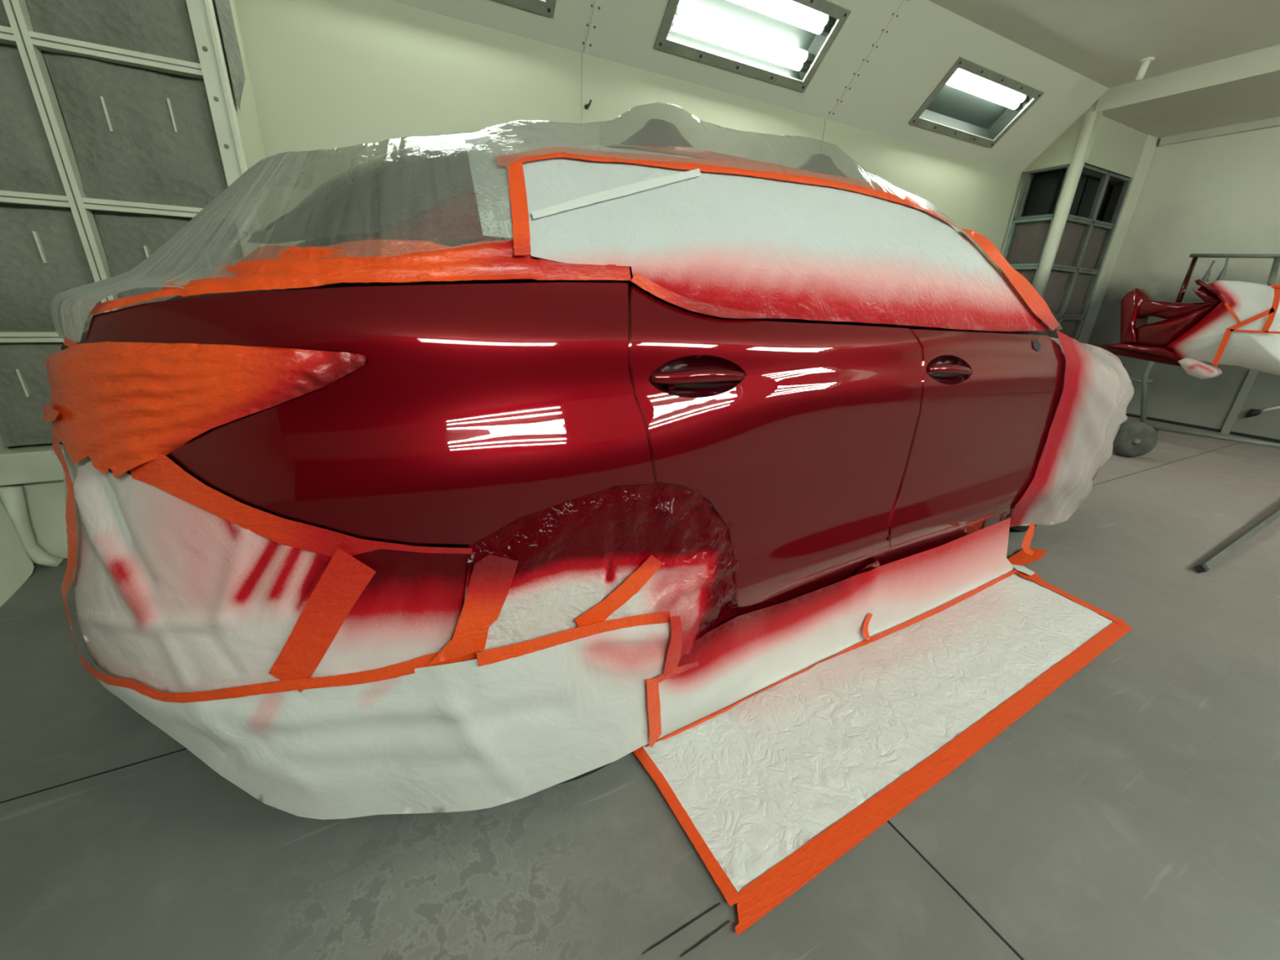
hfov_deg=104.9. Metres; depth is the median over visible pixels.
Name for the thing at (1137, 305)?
car part
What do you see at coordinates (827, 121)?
trim
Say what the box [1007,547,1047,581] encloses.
flap
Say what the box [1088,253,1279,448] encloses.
stand
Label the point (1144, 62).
pipe
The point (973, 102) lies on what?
panel light
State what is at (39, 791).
trim
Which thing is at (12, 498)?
pipe
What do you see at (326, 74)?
wall
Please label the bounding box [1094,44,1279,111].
ceiling beam
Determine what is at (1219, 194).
wall
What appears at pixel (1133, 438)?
wheel
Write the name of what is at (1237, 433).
trim
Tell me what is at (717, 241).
paper
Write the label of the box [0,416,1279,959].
floor
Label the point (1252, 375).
trim
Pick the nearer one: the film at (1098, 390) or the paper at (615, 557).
the paper at (615, 557)
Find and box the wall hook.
[584,99,591,109]
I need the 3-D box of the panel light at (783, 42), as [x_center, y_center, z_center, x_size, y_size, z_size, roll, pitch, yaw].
[0.719,-2.885,3.125,1.254,0.393,0.393,-9,23,-27]
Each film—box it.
[50,102,955,342]
[1009,330,1133,555]
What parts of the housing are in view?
post, filter frame, filter frame, filter frame, filter frame, filter frame, plate, corner post, filter frame, filter frame, filter frame, filter frame, casing, filter frame, filter frame, wall post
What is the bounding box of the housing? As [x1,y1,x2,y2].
[997,100,1159,343]
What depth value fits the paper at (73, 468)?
0.81 m
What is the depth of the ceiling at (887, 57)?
3.56 m
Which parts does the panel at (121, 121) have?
panel, rail, rail, rail, panel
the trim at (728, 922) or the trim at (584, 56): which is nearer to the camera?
the trim at (728, 922)
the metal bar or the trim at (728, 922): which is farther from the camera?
the metal bar
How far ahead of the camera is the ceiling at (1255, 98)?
4.42 m
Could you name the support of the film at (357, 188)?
on the car at (830, 451)
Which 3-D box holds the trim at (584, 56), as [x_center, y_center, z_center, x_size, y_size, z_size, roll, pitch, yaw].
[-0.379,-1.422,3.396,0.040,2.450,0.006,-9,23,-27]
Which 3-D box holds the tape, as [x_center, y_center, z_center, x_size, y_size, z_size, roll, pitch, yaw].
[-0.462,-0.318,0.836,0.945,0.199,0.129,-3,22,-15]
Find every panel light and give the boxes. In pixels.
[496,0,556,17]
[653,0,851,92]
[908,57,1044,147]
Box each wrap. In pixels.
[43,341,366,478]
[1165,279,1279,378]
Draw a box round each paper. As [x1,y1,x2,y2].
[52,430,518,702]
[60,330,133,582]
[90,622,671,819]
[464,136,1059,331]
[464,478,739,683]
[632,573,1132,935]
[643,517,1018,748]
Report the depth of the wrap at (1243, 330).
4.05 m
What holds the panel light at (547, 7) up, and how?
attached to the wall at (326, 74)
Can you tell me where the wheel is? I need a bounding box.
[1112,421,1157,457]
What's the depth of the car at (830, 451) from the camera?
0.96 m
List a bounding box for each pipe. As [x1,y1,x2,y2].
[0,484,63,567]
[1135,56,1155,80]
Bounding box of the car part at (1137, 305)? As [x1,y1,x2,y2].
[1103,286,1222,359]
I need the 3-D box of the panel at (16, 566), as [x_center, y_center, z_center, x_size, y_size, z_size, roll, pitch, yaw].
[-2.596,0.186,1.526,0.736,0.599,0.370,-9,23,-27]
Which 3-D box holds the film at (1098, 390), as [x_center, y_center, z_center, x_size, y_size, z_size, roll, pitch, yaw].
[2.033,-0.342,2.706,1.563,0.983,0.981,-9,23,-27]
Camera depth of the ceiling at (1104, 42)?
3.52 m
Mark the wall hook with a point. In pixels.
(586, 106)
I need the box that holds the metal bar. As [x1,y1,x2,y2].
[1193,506,1279,573]
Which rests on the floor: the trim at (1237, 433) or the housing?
the housing
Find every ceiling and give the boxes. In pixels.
[388,0,1109,172]
[928,0,1279,88]
[1102,71,1279,139]
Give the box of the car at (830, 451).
[84,168,1066,785]
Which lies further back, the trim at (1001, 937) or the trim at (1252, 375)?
the trim at (1252, 375)
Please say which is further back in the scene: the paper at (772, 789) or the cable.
the cable
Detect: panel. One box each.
[0,0,276,563]
[0,502,34,607]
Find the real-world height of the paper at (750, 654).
0.315 m
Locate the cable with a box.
[1245,405,1279,417]
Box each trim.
[0,438,1253,803]
[582,52,588,123]
[642,902,719,954]
[680,920,730,957]
[822,119,829,142]
[887,820,1024,959]
[1125,413,1279,443]
[1158,115,1279,146]
[1220,369,1259,434]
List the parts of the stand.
post, rail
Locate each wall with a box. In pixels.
[235,0,1035,268]
[1075,126,1279,439]
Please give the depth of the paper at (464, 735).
0.98 m
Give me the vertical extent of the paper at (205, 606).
0.450 m
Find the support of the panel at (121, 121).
on the floor
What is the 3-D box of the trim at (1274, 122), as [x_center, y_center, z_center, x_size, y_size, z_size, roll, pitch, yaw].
[6.784,-2.659,2.943,0.060,0.070,5.500,-9,23,-27]
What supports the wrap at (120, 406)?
attached to the car at (830, 451)
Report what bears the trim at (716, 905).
on the floor
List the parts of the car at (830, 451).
quarter glass, quarter panel, pillar trim, door handle, door, rocker panel, door handle, door, black trim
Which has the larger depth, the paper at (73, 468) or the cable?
the cable

